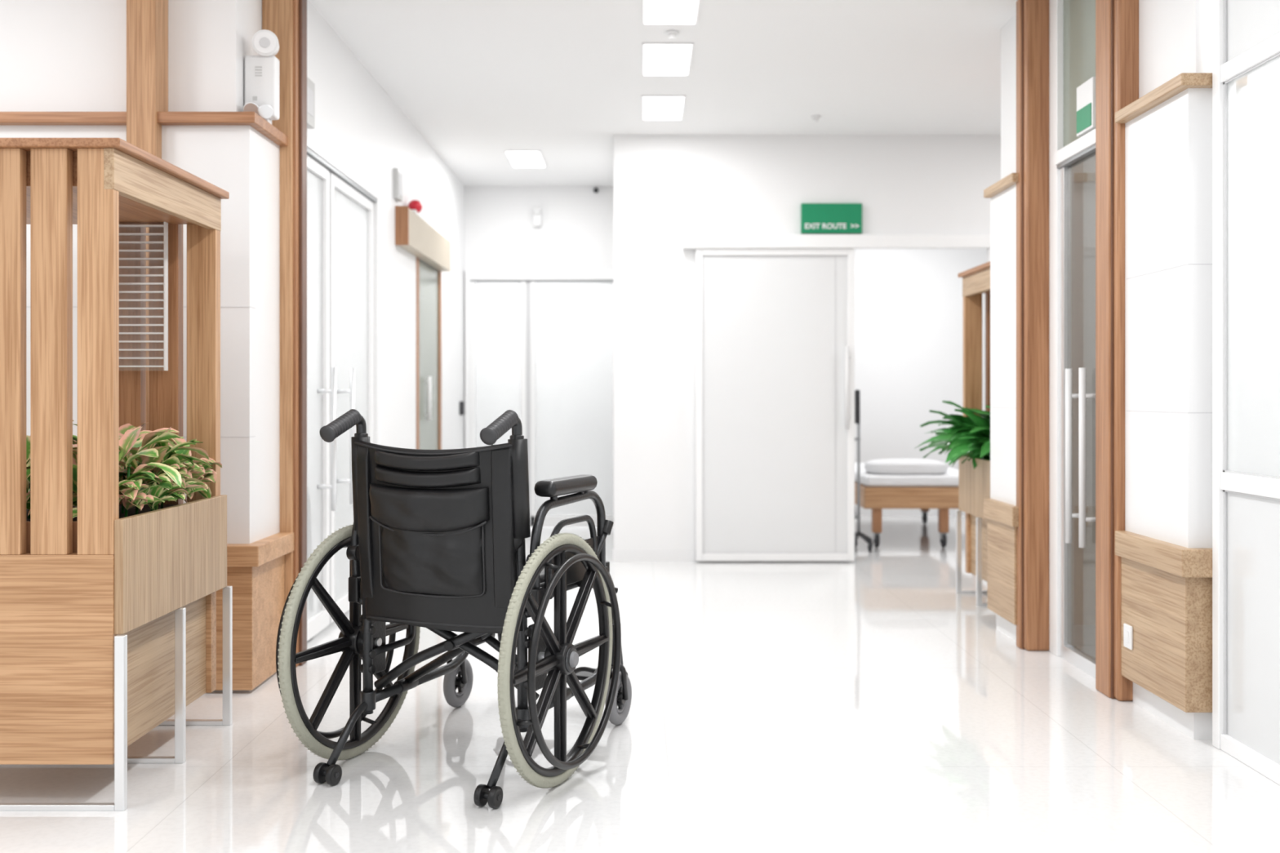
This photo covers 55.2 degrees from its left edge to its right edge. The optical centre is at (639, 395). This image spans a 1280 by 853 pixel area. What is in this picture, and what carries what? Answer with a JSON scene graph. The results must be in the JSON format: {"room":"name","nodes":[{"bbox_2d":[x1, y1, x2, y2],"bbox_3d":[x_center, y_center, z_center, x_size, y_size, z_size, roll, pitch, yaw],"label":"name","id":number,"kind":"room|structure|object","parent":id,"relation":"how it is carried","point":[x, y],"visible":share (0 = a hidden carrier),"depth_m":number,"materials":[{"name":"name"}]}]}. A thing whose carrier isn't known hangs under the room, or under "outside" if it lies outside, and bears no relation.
{"room":"hospital interior","nodes":[
{"label":"hospital interior","id":0,"kind":"room"},
{"bbox_2d":[0,0,262,111],"bbox_3d":[-2.993,-1.246,4.350,3.214,0.661,0.300,0,0,0],"label":"wall","id":1,"kind":"structure","parent":0,"point":[56,55],"depth_m":4.20,"materials":[{"name":"white paint"}]},
{"bbox_2d":[0,124,279,691],"bbox_3d":[-2.960,0.043,4.320,3.280,1.915,0.360,0,0,0],"label":"wall","id":2,"kind":"structure","parent":0,"point":[241,161],"depth_m":4.14,"materials":[{"name":"white paint"}]},
{"bbox_2d":[0,111,288,146],"bbox_3d":[-2.945,-0.934,4.300,3.310,0.038,0.400,0,0,0],"label":"trim","id":3,"kind":"structure","parent":2,"relation":"attached to","point":[253,119],"depth_m":4.10,"materials":[{"name":"brown wood"}]},
{"bbox_2d":[243,29,279,124],"bbox_3d":[-1.319,-1.112,4.272,0.126,0.318,0.127,0,0,0],"label":"emergency light","id":4,"kind":"object","parent":3,"relation":"on","point":[262,71],"visible":0.93,"depth_m":4.27,"materials":[{"name":"white plastic"}]},
{"bbox_2d":[126,0,168,504],"bbox_3d":[-1.666,-0.288,4.143,0.098,2.576,0.115,0,0,0],"label":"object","id":5,"kind":"structure","parent":2,"relation":"attached to","point":[147,20],"depth_m":4.08,"materials":[{"name":"brown wood"}]},
{"bbox_2d":[214,555,284,690],"bbox_3d":[-1.460,0.779,4.293,0.320,0.418,0.375,0,0,0],"label":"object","id":6,"kind":"structure","parent":2,"relation":"attached to","point":[258,593],"depth_m":4.11,"materials":[{"name":"brown wood"}]},
{"bbox_2d":[226,532,293,567],"bbox_3d":[-1.445,0.535,4.287,0.350,0.070,0.425,0,0,0],"label":"trim","id":7,"kind":"structure","parent":2,"relation":"attached to","point":[257,553],"depth_m":4.12,"materials":[{"name":"brown wood"}]},
{"bbox_2d":[306,173,339,573],"bbox_3d":[-2.260,-0.288,6.950,1.480,2.576,0.100,0,0,0],"label":"door","id":8,"kind":"structure","parent":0,"point":[312,182],"depth_m":6.90,"materials":[{"name":"white paint"}]},
{"bbox_2d":[306,0,464,593],"bbox_3d":[-1.420,-0.288,6.960,0.200,2.576,4.680,0,0,0],"label":"wall","id":9,"kind":"structure","parent":0,"point":[357,123],"depth_m":6.38,"materials":[{"name":"white paint"}]},
{"bbox_2d":[306,76,315,128],"bbox_3d":[-1.303,-1.150,4.760,0.030,0.180,0.200,0,0,0],"label":"sign","id":10,"kind":"object","parent":9,"relation":"attached to","point":[310,85],"visible":0.48,"depth_m":4.80,"materials":[{"name":"grey plastic"}]},
{"bbox_2d":[306,154,371,210],"bbox_3d":[-1.350,-0.943,5.385,0.040,0.045,1.370,0,0,0],"label":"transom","id":11,"kind":"structure","parent":9,"relation":"in","point":[314,168],"depth_m":5.49,"materials":[{"name":"white metal"}]},
{"bbox_2d":[331,367,336,511],"bbox_3d":[-1.280,0.180,5.120,0.022,0.600,0.022,0,0,0],"label":"pull bar","id":12,"kind":"object","parent":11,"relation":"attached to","point":[333,369],"visible":0.82,"depth_m":5.11,"materials":[{"name":"silver metal"}]},
{"bbox_2d":[350,368,355,503],"bbox_3d":[-1.280,0.180,5.450,0.022,0.600,0.022,0,0,0],"label":"pull bar","id":13,"kind":"object","parent":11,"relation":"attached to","point":[352,371],"visible":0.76,"depth_m":5.44,"materials":[{"name":"silver metal"}]},
{"bbox_2d":[306,146,377,202],"bbox_3d":[-1.350,-0.977,5.395,0.070,0.017,1.510,0,0,0],"label":"header gap","id":14,"kind":"object","parent":9,"relation":"attached to","point":[310,153],"depth_m":5.38,"materials":[{"name":"white metal"}]},
{"bbox_2d":[306,137,381,200],"bbox_3d":[-1.350,-1.002,5.420,0.080,0.035,1.560,0,0,0],"label":"header","id":15,"kind":"object","parent":9,"relation":"attached to","point":[312,145],"visible":0.27,"depth_m":5.38,"materials":[{"name":"white metal"}]},
{"bbox_2d":[361,199,381,444],"bbox_3d":[-1.350,0.007,6.160,0.080,1.985,0.080,0,0,0],"label":"door frame","id":16,"kind":"structure","parent":9,"relation":"attached to","point":[376,206],"depth_m":6.12,"materials":[{"name":"white metal"}]},
{"bbox_2d":[393,168,402,201],"bbox_3d":[-1.306,-1.140,6.615,0.028,0.160,0.130,0,0,0],"label":"number sign","id":17,"kind":"object","parent":9,"relation":"attached to","point":[397,174],"visible":1,"depth_m":6.55,"materials":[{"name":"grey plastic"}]},
{"bbox_2d":[399,208,450,271],"bbox_3d":[-1.286,-0.920,7.365,0.068,0.200,1.470,0,0,0],"label":"box","id":18,"kind":"object","parent":9,"relation":"attached to","point":[426,243],"visible":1,"depth_m":7.26,"materials":[{"name":"beige"}]},
{"bbox_2d":[395,205,408,245],"bbox_3d":[-1.286,-0.920,6.615,0.072,0.210,0.030,0,0,0],"label":"box","id":19,"kind":"object","parent":18,"relation":"attached to","point":[402,212],"visible":1,"depth_m":6.60,"materials":[{"name":"brown wood"}]},
{"bbox_2d":[416,257,441,449],"bbox_3d":[-1.318,0.090,7.670,0.064,1.820,0.900,0,0,0],"label":"door","id":20,"kind":"structure","parent":9,"relation":"in","point":[427,277],"depth_m":7.66,"materials":[{"name":"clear glass"}]},
{"bbox_2d":[465,280,470,448],"bbox_3d":[-1.290,0.065,9.200,0.040,1.870,0.080,0,0,0],"label":"door frame","id":21,"kind":"structure","parent":9,"relation":"attached to","point":[467,282],"depth_m":9.16,"materials":[{"name":"white metal"}]},
{"bbox_2d":[464,186,613,448],"bbox_3d":[-0.789,-0.288,9.250,1.462,2.576,0.100,0,0,0],"label":"wall","id":22,"kind":"structure","parent":0,"point":[576,230],"depth_m":9.20,"materials":[{"name":"white paint"}]},
{"bbox_2d":[525,281,530,526],"bbox_3d":[-0.838,0.060,9.197,0.035,1.840,0.025,0,0,0],"label":"meeting gap","id":23,"kind":"object","parent":22,"relation":"attached to","point":[527,283],"visible":0.79,"depth_m":9.18,"materials":[{"name":"white"}]},
{"bbox_2d":[532,204,541,226],"bbox_3d":[-0.770,-1.347,9.148,0.060,0.153,0.105,0,0,0],"label":"lamp","id":24,"kind":"object","parent":22,"relation":"attached to","point":[536,208],"visible":1,"depth_m":9.14,"materials":[{"name":"white plastic"}]},
{"bbox_2d":[465,269,613,279],"bbox_3d":[-0.738,-0.910,9.200,1.145,0.080,0.080,0,0,0],"label":"header","id":25,"kind":"object","parent":22,"relation":"attached to","point":[470,274],"visible":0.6,"depth_m":9.16,"materials":[{"name":"white metal"}]},
{"bbox_2d":[470,280,613,282],"bbox_3d":[-0.723,-0.862,9.195,1.115,0.015,0.050,0,0,0],"label":"header gap","id":26,"kind":"object","parent":22,"relation":"attached to","point":[476,281],"depth_m":9.17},
{"bbox_2d":[475,282,613,511],"bbox_3d":[-0.780,-0.288,10.650,1.440,2.576,0.100,0,0,0],"label":"double door","id":27,"kind":"structure","parent":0,"point":[574,321],"depth_m":10.60,"materials":[{"name":"white glass"}]},
{"bbox_2d":[0,511,1279,852],"bbox_3d":[0.000,1.050,4.850,9.200,0.100,12.700,0,0,0],"label":"floor","id":28,"kind":"structure","parent":0,"point":[868,704],"depth_m":3.39,"materials":[{"name":"white tile"}]},
{"bbox_2d":[0,137,232,811],"bbox_3d":[-1.652,0.189,3.340,0.820,1.622,0.790,0,0,0],"label":"planter","id":29,"kind":"object","parent":28,"relation":"on","point":[108,619],"visible":1,"depth_m":2.96,"materials":[{"name":"brown wood"}]},
{"bbox_2d":[26,419,222,520],"bbox_3d":[-1.540,0.208,3.364,0.728,0.290,0.766,0,0,4],"label":"plant","id":30,"kind":"object","parent":29,"relation":"on","point":[162,454],"visible":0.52,"depth_m":3.27,"materials":[{"name":"green plant"}]},
{"bbox_2d":[119,222,168,370],"bbox_3d":[-1.480,-0.295,3.631,0.151,0.440,0.023,0,0,0],"label":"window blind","id":31,"kind":"object","parent":29,"relation":"attached to","point":[165,225],"visible":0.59,"depth_m":3.62,"materials":[{"name":"white plastic"}]},
{"bbox_2d":[262,0,306,667],"bbox_3d":[-1.318,-0.288,4.553,0.136,2.576,0.135,0,0,0],"label":"post","id":32,"kind":"object","parent":28,"relation":"on","point":[286,19],"visible":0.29,"depth_m":4.50,"materials":[{"name":"brown wood"}]},
{"bbox_2d":[306,486,313,612],"bbox_3d":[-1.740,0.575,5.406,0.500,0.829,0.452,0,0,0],"label":"door frame","id":33,"kind":"structure","parent":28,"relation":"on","point":[310,597],"depth_m":5.58,"materials":[{"name":"white plastic"}]},
{"bbox_2d":[306,610,326,640],"bbox_3d":[-1.350,0.945,4.950,0.040,0.070,0.500,0,0,0],"label":"leaf","id":34,"kind":"object","parent":28,"relation":"on","point":[316,621],"visible":0.36,"depth_m":5.04,"materials":[{"name":"white metal"}]},
{"bbox_2d":[317,168,329,626],"bbox_3d":[-1.350,0.007,5.225,0.040,1.945,0.050,0,0,0],"label":"door","id":35,"kind":"structure","parent":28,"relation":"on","point":[323,185],"depth_m":5.20,"materials":[{"name":"white metal"}]},
{"bbox_2d":[329,172,333,622],"bbox_3d":[-1.350,0.007,5.305,0.040,1.945,0.050,0,0,0],"label":"door","id":36,"kind":"structure","parent":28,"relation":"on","point":[331,175],"depth_m":5.28,"materials":[{"name":"white metal"}]},
{"bbox_2d":[333,589,349,613],"bbox_3d":[-1.350,0.945,5.700,0.040,0.070,0.740,0,0,0],"label":"leaf","id":37,"kind":"object","parent":28,"relation":"on","point":[342,602],"visible":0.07,"depth_m":5.52,"materials":[{"name":"white metal"}]},
{"bbox_2d":[275,408,631,808],"bbox_3d":[-0.423,0.517,3.465,0.749,0.965,1.042,0,0,22],"label":"wheelchair","id":38,"kind":"object","parent":28,"relation":"on","point":[435,541],"visible":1,"depth_m":3.16,"materials":[{"name":"black"}]},
{"bbox_2d":[348,576,360,602],"bbox_3d":[-0.771,0.525,3.332,0.032,0.070,0.040,0,0,22],"label":"socket","id":39,"kind":"object","parent":38,"relation":"attached to","point":[354,582],"depth_m":3.31,"materials":[{"name":"black plastic"}]},
{"bbox_2d":[530,515,613,526],"bbox_3d":[-0.492,0.940,9.195,0.655,0.080,0.050,0,0,0],"label":"rail","id":40,"kind":"object","parent":28,"relation":"on","point":[549,520],"visible":0.5,"depth_m":9.17,"materials":[{"name":"white metal"}]},
{"bbox_2d":[530,281,535,519],"bbox_3d":[-0.802,0.060,9.195,0.035,1.840,0.050,0,0,0],"label":"door frame","id":41,"kind":"structure","parent":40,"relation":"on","point":[532,283],"depth_m":9.17,"materials":[{"name":"white metal"}]},
{"bbox_2d":[613,281,613,515],"bbox_3d":[-0.182,0.060,9.195,0.035,1.840,0.050,0,0,0],"label":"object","id":42,"kind":"object","parent":40,"relation":"on","point":[613,282],"visible":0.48,"depth_m":9.17,"materials":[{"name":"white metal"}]},
{"bbox_2d":[702,553,848,560],"bbox_3d":[0.810,0.968,7.355,0.871,0.045,0.040,0,0,0],"label":"rail","id":43,"kind":"object","parent":28,"relation":"on","point":[706,557],"visible":1,"depth_m":7.33,"materials":[{"name":"white metal"}]},
{"bbox_2d":[702,551,847,553],"bbox_3d":[0.810,0.942,7.348,0.871,0.007,0.007,0,0,0],"label":"leaf gasket","id":44,"kind":"object","parent":43,"relation":"on","point":[704,552],"visible":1,"depth_m":7.35,"materials":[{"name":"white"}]},
{"bbox_2d":[703,256,847,551],"bbox_3d":[0.810,0.050,7.356,0.871,1.790,0.008,0,0,0],"label":"door","id":45,"kind":"structure","parent":43,"relation":"on","point":[769,322],"depth_m":7.35,"materials":[{"name":"white"}]},
{"bbox_2d":[702,256,703,552],"bbox_3d":[0.377,0.050,7.348,0.009,1.790,0.007,0,0,0],"label":"leaf gasket","id":46,"kind":"object","parent":45,"relation":"attached to","point":[703,256],"visible":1,"depth_m":7.35,"materials":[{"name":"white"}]},
{"bbox_2d":[702,254,847,256],"bbox_3d":[0.810,-0.842,7.348,0.871,0.007,0.007,0,0,0],"label":"leaf gasket","id":47,"kind":"object","parent":45,"relation":"attached to","point":[703,255],"visible":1,"depth_m":7.35,"materials":[{"name":"white metal"}]},
{"bbox_2d":[835,256,835,551],"bbox_3d":[1.174,0.050,7.351,0.008,1.790,0.002,0,0,0],"label":"leaf gasket","id":48,"kind":"object","parent":45,"relation":"attached to","point":[835,256],"visible":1,"depth_m":7.35,"materials":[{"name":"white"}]},
{"bbox_2d":[854,389,872,551],"bbox_3d":[1.420,0.480,7.962,0.191,1.040,0.296,0,0,0],"label":"stand","id":49,"kind":"object","parent":28,"relation":"on","point":[857,393],"visible":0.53,"depth_m":7.94,"materials":[{"name":"grey metal"}]},
{"bbox_2d":[854,389,860,423],"bbox_3d":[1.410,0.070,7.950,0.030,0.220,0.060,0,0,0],"label":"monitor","id":50,"kind":"object","parent":49,"relation":"on","point":[857,393],"depth_m":7.92,"materials":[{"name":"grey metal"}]},
{"bbox_2d":[854,458,958,547],"bbox_3d":[1.885,0.715,8.830,0.830,0.570,1.620,0,0,0],"label":"hospital bed","id":51,"kind":"object","parent":28,"relation":"on","point":[924,485],"visible":0.69,"depth_m":8.04,"materials":[{"name":"brown wood"}]},
{"bbox_2d":[864,458,947,475],"bbox_3d":[1.800,0.485,8.300,0.540,0.110,0.400,0,0,0],"label":"pillow","id":52,"kind":"object","parent":51,"relation":"on","point":[883,466],"depth_m":8.12,"materials":[{"name":"white fabric"}]},
{"bbox_2d":[955,261,990,606],"bbox_3d":[2.012,0.189,5.830,0.820,1.622,0.770,0,0,0],"label":"stand","id":53,"kind":"object","parent":28,"relation":"on","point":[974,485],"visible":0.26,"depth_m":6.16,"materials":[{"name":"brown wood"}]},
{"bbox_2d":[915,400,990,469],"bbox_3d":[1.718,0.188,5.885,0.949,0.330,0.996,0,0,-28],"label":"plant","id":54,"kind":"object","parent":53,"relation":"on","point":[970,435],"visible":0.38,"depth_m":5.71,"materials":[{"name":"green plant"}]},
{"bbox_2d":[995,613,1016,641],"bbox_3d":[2.565,0.957,5.085,2.070,0.087,0.350,0,0,0],"label":"baseboard","id":55,"kind":"object","parent":28,"relation":"on","point":[1003,625],"depth_m":5.12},
{"bbox_2d":[1016,0,1049,650],"bbox_3d":[1.555,-0.288,4.840,0.110,2.576,0.099,0,0,0],"label":"post","id":56,"kind":"object","parent":28,"relation":"on","point":[1033,16],"visible":1,"depth_m":4.79,"materials":[{"name":"brown wood"}]},
{"bbox_2d":[1049,0,1063,656],"bbox_3d":[1.630,-0.288,4.744,0.060,2.576,0.088,0,0,0],"label":"door frame","id":57,"kind":"structure","parent":28,"relation":"on","point":[1056,6],"depth_m":4.72,"materials":[{"name":"white metal"}]},
{"bbox_2d":[1059,166,1071,658],"bbox_3d":[1.630,0.064,4.678,0.040,1.872,0.045,0,0,0],"label":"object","id":58,"kind":"structure","parent":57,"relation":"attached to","point":[1064,171],"depth_m":4.66,"materials":[{"name":"silver metal"}]},
{"bbox_2d":[1054,128,1095,164],"bbox_3d":[1.625,-0.910,4.436,0.070,0.050,0.528,0,0,0],"label":"header","id":59,"kind":"object","parent":57,"relation":"attached to","point":[1086,141],"visible":0.38,"depth_m":4.47,"materials":[{"name":"white metal"}]},
{"bbox_2d":[1057,144,1095,168],"bbox_3d":[1.625,-0.878,4.436,0.050,0.013,0.528,0,0,0],"label":"header shadow gap","id":60,"kind":"object","parent":59,"relation":"attached to","point":[1091,149],"depth_m":4.49,"materials":[{"name":"white metal"}]},
{"bbox_2d":[1063,0,1095,146],"bbox_3d":[1.629,-1.256,4.436,0.007,0.641,0.528,0,0,0],"label":"glass","id":61,"kind":"object","parent":59,"relation":"on","point":[1079,15],"visible":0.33,"depth_m":4.57,"materials":[{"name":"grey"}]},
{"bbox_2d":[1076,76,1095,136],"bbox_3d":[1.611,-1.040,4.410,0.027,0.180,0.160,0,0,0],"label":"exit sign","id":62,"kind":"object","parent":61,"relation":"attached to","point":[1086,92],"visible":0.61,"depth_m":4.39,"materials":[{"name":"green plastic"}]},
{"bbox_2d":[1063,645,1095,678],"bbox_3d":[1.630,0.975,4.413,0.040,0.050,0.483,0,0,0],"label":"rail","id":63,"kind":"object","parent":28,"relation":"on","point":[1073,655],"visible":0.44,"depth_m":4.49,"materials":[{"name":"silver metal"}]},
{"bbox_2d":[1067,151,1095,658],"bbox_3d":[1.629,0.034,4.416,0.008,1.812,0.488,0,0,0],"label":"glass","id":64,"kind":"object","parent":63,"relation":"on","point":[1082,173],"visible":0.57,"depth_m":4.49,"materials":[{"name":"grey"}]},
{"bbox_2d":[1065,368,1071,542],"bbox_3d":[1.575,0.220,4.500,0.024,0.640,0.024,0,0,0],"label":"pull bar","id":65,"kind":"object","parent":64,"relation":"attached to","point":[1068,371],"visible":1,"depth_m":4.49,"materials":[{"name":"silver metal"}]},
{"bbox_2d":[1079,368,1085,547],"bbox_3d":[1.575,0.220,4.360,0.024,0.640,0.024,0,0,0],"label":"pull bar","id":66,"kind":"object","parent":64,"relation":"attached to","point":[1082,371],"visible":1,"depth_m":4.35,"materials":[{"name":"silver metal"}]},
{"bbox_2d":[1095,0,1138,701],"bbox_3d":[1.605,-0.288,4.085,0.110,2.576,0.169,0,0,0],"label":"post","id":67,"kind":"object","parent":28,"relation":"on","point":[1117,21],"visible":0.68,"depth_m":4.05,"materials":[{"name":"brown wood"}]},
{"bbox_2d":[1133,682,1212,739],"bbox_3d":[1.675,0.957,3.780,0.130,0.087,0.440,0,0,0],"label":"baseboard","id":68,"kind":"object","parent":28,"relation":"on","point":[1197,726],"depth_m":3.68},
{"bbox_2d":[1212,0,1235,749],"bbox_3d":[1.660,-0.288,3.480,0.050,2.576,0.040,0,0,0],"label":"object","id":69,"kind":"structure","parent":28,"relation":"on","point":[1217,5],"depth_m":3.46,"materials":[{"name":"white metal"}]},
{"bbox_2d":[1222,0,1226,734],"bbox_3d":[1.651,-0.292,3.456,0.006,2.495,0.008,0,0,0],"label":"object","id":70,"kind":"structure","parent":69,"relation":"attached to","point":[1224,2],"depth_m":3.45,"materials":[{"name":"white"}]},
{"bbox_2d":[1220,471,1279,498],"bbox_3d":[1.660,0.240,1.560,0.040,0.050,3.800,0,0,0],"label":"rail","id":71,"kind":"object","parent":69,"relation":"attached to","point":[1242,483],"visible":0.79,"depth_m":3.29,"materials":[{"name":"white metal"}]},
{"bbox_2d":[1220,31,1279,82],"bbox_3d":[1.660,-0.910,1.560,0.040,0.050,3.800,0,0,0],"label":"rail","id":72,"kind":"object","parent":69,"relation":"attached to","point":[1268,48],"visible":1,"depth_m":3.29,"materials":[{"name":"white metal"}]},
{"bbox_2d":[1226,0,1279,61],"bbox_3d":[1.659,-1.238,1.560,0.008,0.605,3.800,0,0,0],"label":"glass","id":73,"kind":"object","parent":72,"relation":"on","point":[1250,23],"visible":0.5,"depth_m":3.33,"materials":[{"name":"white glass"}]},
{"bbox_2d":[1220,733,1279,785],"bbox_3d":[1.660,0.978,1.560,0.040,0.045,3.800,0,0,0],"label":"rail","id":74,"kind":"object","parent":28,"relation":"on","point":[1265,766],"visible":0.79,"depth_m":3.29,"materials":[{"name":"white metal"}]},
{"bbox_2d":[1226,492,1279,764],"bbox_3d":[1.659,0.610,1.560,0.008,0.690,3.800,0,0,0],"label":"panel","id":75,"kind":"object","parent":74,"relation":"on","point":[1253,522],"visible":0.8,"depth_m":3.30,"materials":[{"name":"white"}]},
{"bbox_3d":[-1.063,0.940,9.195,0.415,0.080,0.050,0,0,0],"label":"rail","id":76,"kind":"object","parent":28,"relation":"on","visible":0},
{"bbox_2d":[470,281,475,448],"bbox_3d":[-1.252,0.060,9.195,0.035,1.840,0.050,0,0,0],"label":"door frame","id":77,"kind":"structure","parent":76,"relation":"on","point":[473,284],"depth_m":9.17,"materials":[{"name":"white metal"}]},
{"bbox_2d":[520,281,525,438],"bbox_3d":[-0.873,0.060,9.195,0.035,1.840,0.050,0,0,0],"label":"door frame","id":78,"kind":"structure","parent":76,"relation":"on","point":[522,283],"depth_m":9.17,"materials":[{"name":"white metal"}]},
{"bbox_2d":[308,0,1017,186],"bbox_3d":[0.000,-1.626,4.850,9.200,0.100,12.700,0,0,0],"label":"ceiling","id":79,"kind":"structure","parent":0,"point":[478,80],"depth_m":5.90,"materials":[{"name":"white paint"}]},
{"bbox_2d":[506,151,544,167],"bbox_3d":[-0.756,-1.566,8.120,0.210,0.004,0.500,0,0,0],"label":"ceiling light","id":80,"kind":"object","parent":79,"relation":"in","point":[518,159],"visible":1,"depth_m":8.10,"materials":[{"name":"white plastic"}]},
{"bbox_2d":[643,97,684,119],"bbox_3d":[0.125,-1.566,6.680,0.210,0.004,0.500,0,0,0],"label":"ceiling light","id":81,"kind":"object","parent":79,"relation":"in","point":[655,108],"visible":1,"depth_m":6.66,"materials":[{"name":"white plastic"}]},
{"bbox_2d":[644,44,691,75],"bbox_3d":[0.125,-1.566,5.720,0.210,0.004,0.500,0,0,0],"label":"ceiling light","id":82,"kind":"object","parent":79,"relation":"in","point":[659,60],"visible":1,"depth_m":5.70,"materials":[{"name":"white plastic"}]},
{"bbox_2d":[641,42,693,75],"bbox_3d":[0.125,-1.572,5.720,0.234,0.008,0.524,0,0,0],"label":"ceiling light panel","id":83,"kind":"object","parent":79,"relation":"in","point":[642,43],"depth_m":5.50,"materials":[{"name":"white plastic"}]},
{"bbox_2d":[644,0,697,23],"bbox_3d":[0.125,-1.566,4.900,0.210,0.004,0.500,0,0,0],"label":"ceiling light","id":84,"kind":"object","parent":79,"relation":"in","point":[656,11],"visible":1,"depth_m":4.99,"materials":[{"name":"white plastic"}]},
{"bbox_2d":[613,134,1000,561],"bbox_3d":[2.121,-0.288,7.440,4.558,2.576,0.100,0,0,0],"label":"wall","id":85,"kind":"structure","parent":0,"point":[667,188],"depth_m":7.39,"materials":[{"name":"white paint"}]},
{"bbox_2d":[612,549,694,561],"bbox_3d":[0.083,0.963,7.386,0.495,0.075,0.007,0,0,0],"label":"baseboard","id":86,"kind":"structure","parent":85,"relation":"attached to","point":[618,555],"depth_m":7.38,"materials":[{"name":"white paint"}]},
{"bbox_2d":[800,203,862,233],"bbox_3d":[1.153,-1.068,7.370,0.365,0.180,0.037,0,0,0],"label":"exit sign","id":87,"kind":"object","parent":85,"relation":"attached to","point":[815,218],"visible":1,"depth_m":7.36,"materials":[{"name":"green plastic"}]},
{"bbox_2d":[682,234,990,248],"bbox_3d":[1.178,-0.925,7.349,1.844,0.080,0.078,0,0,0],"label":"track","id":88,"kind":"object","parent":85,"relation":"attached to","point":[689,241],"visible":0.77,"depth_m":7.31,"materials":[{"name":"white metal"}]},
{"bbox_2d":[695,248,702,560],"bbox_3d":[0.355,0.052,7.355,0.040,1.875,0.040,0,0,0],"label":"door frame","id":89,"kind":"structure","parent":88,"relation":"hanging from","point":[699,251],"depth_m":7.33,"materials":[{"name":"white metal"}]},
{"bbox_2d":[702,248,848,254],"bbox_3d":[0.810,-0.865,7.355,0.871,0.040,0.040,0,0,0],"label":"rail","id":90,"kind":"object","parent":88,"relation":"attached to","point":[705,251],"visible":1,"depth_m":7.33,"materials":[{"name":"white metal"}]},
{"bbox_2d":[844,248,854,560],"bbox_3d":[1.254,0.052,7.337,0.063,1.875,0.077,0,0,0],"label":"door frame","id":91,"kind":"structure","parent":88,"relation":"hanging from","point":[851,256],"depth_m":7.33,"materials":[{"name":"white metal"}]},
{"bbox_2d":[853,134,995,234],"bbox_3d":[1.718,-1.238,7.440,0.864,0.676,0.100,0,0,0],"label":"header","id":92,"kind":"object","parent":85,"relation":"attached to","point":[903,184],"depth_m":7.39,"materials":[{"name":"white paint"}]},
{"bbox_2d":[854,248,986,515],"bbox_3d":[2.170,-0.288,10.250,4.460,2.576,0.100,0,0,0],"label":"wall","id":93,"kind":"structure","parent":0,"point":[908,302],"depth_m":10.20,"materials":[{"name":"white paint"}]},
{"bbox_2d":[990,183,1016,506],"bbox_3d":[2.553,0.032,5.075,2.095,1.763,0.370,0,0,0],"label":"wall column","id":94,"kind":"structure","parent":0,"point":[1003,204],"depth_m":5.07,"materials":[{"name":"white paint"}]},
{"bbox_2d":[983,498,1018,527],"bbox_3d":[2.538,0.480,5.055,2.125,0.080,0.410,0,0,0],"label":"trim","id":95,"kind":"structure","parent":94,"relation":"attached to","point":[998,511],"depth_m":5.00,"materials":[{"name":"brown wood"}]},
{"bbox_2d":[986,518,1016,625],"bbox_3d":[2.546,0.717,5.068,2.109,0.393,0.384,0,0,0],"label":"trim","id":96,"kind":"structure","parent":94,"relation":"attached to","point":[1001,537],"depth_m":5.04,"materials":[{"name":"brown wood"}]},
{"bbox_2d":[1000,13,1016,179],"bbox_3d":[2.575,-1.231,5.100,2.050,0.690,0.320,0,0,0],"label":"wall","id":97,"kind":"structure","parent":0,"point":[1008,32],"depth_m":5.15,"materials":[{"name":"white paint"}]},
{"bbox_2d":[983,172,1017,197],"bbox_3d":[2.538,-0.868,5.058,2.125,0.036,0.405,0,0,0],"label":"trim","id":98,"kind":"structure","parent":97,"relation":"attached to","point":[1011,180],"depth_m":5.01,"materials":[{"name":"brown wood"}]},
{"bbox_2d":[1138,0,1212,97],"bbox_3d":[1.685,-1.251,3.795,0.110,0.650,0.410,0,0,0],"label":"wall","id":99,"kind":"structure","parent":0,"point":[1175,36],"depth_m":3.75,"materials":[{"name":"white paint"}]},
{"bbox_2d":[1115,72,1247,123],"bbox_3d":[1.645,-0.908,3.752,0.190,0.036,0.495,0,0,0],"label":"trim","id":100,"kind":"structure","parent":99,"relation":"attached to","point":[1182,82],"depth_m":3.62,"materials":[{"name":"brown wood"}]},
{"bbox_2d":[1124,88,1241,547],"bbox_3d":[1.663,0.011,3.770,0.155,1.803,0.460,0,0,0],"label":"wall column","id":101,"kind":"structure","parent":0,"point":[1168,147],"depth_m":3.65,"materials":[{"name":"white paint"}]},
{"bbox_2d":[1115,530,1212,577],"bbox_3d":[1.645,0.480,3.750,0.190,0.080,0.500,0,0,0],"label":"trim","id":102,"kind":"structure","parent":101,"relation":"attached to","point":[1177,560],"depth_m":3.62,"materials":[{"name":"brown wood"}]},
{"bbox_2d":[1120,556,1212,712],"bbox_3d":[1.655,0.717,3.763,0.169,0.393,0.474,0,0,0],"label":"wall panel","id":103,"kind":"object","parent":101,"relation":"attached to","point":[1170,615],"depth_m":3.63,"materials":[{"name":"brown wood"}]},
{"bbox_2d":[1123,623,1133,649],"bbox_3d":[1.566,0.772,3.930,0.010,0.075,0.060,0,0,0],"label":"power socket","id":104,"kind":"object","parent":103,"relation":"attached to","point":[1127,629],"visible":1,"depth_m":3.92,"materials":[{"name":"white plastic"}]},
{"bbox_2d":[1241,58,1279,476],"bbox_3d":[2.020,-0.288,3.610,0.560,2.576,0.100,0,0,0],"label":"glass panel","id":105,"kind":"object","parent":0,"point":[1260,98],"depth_m":3.56,"materials":[{"name":"white glass"}]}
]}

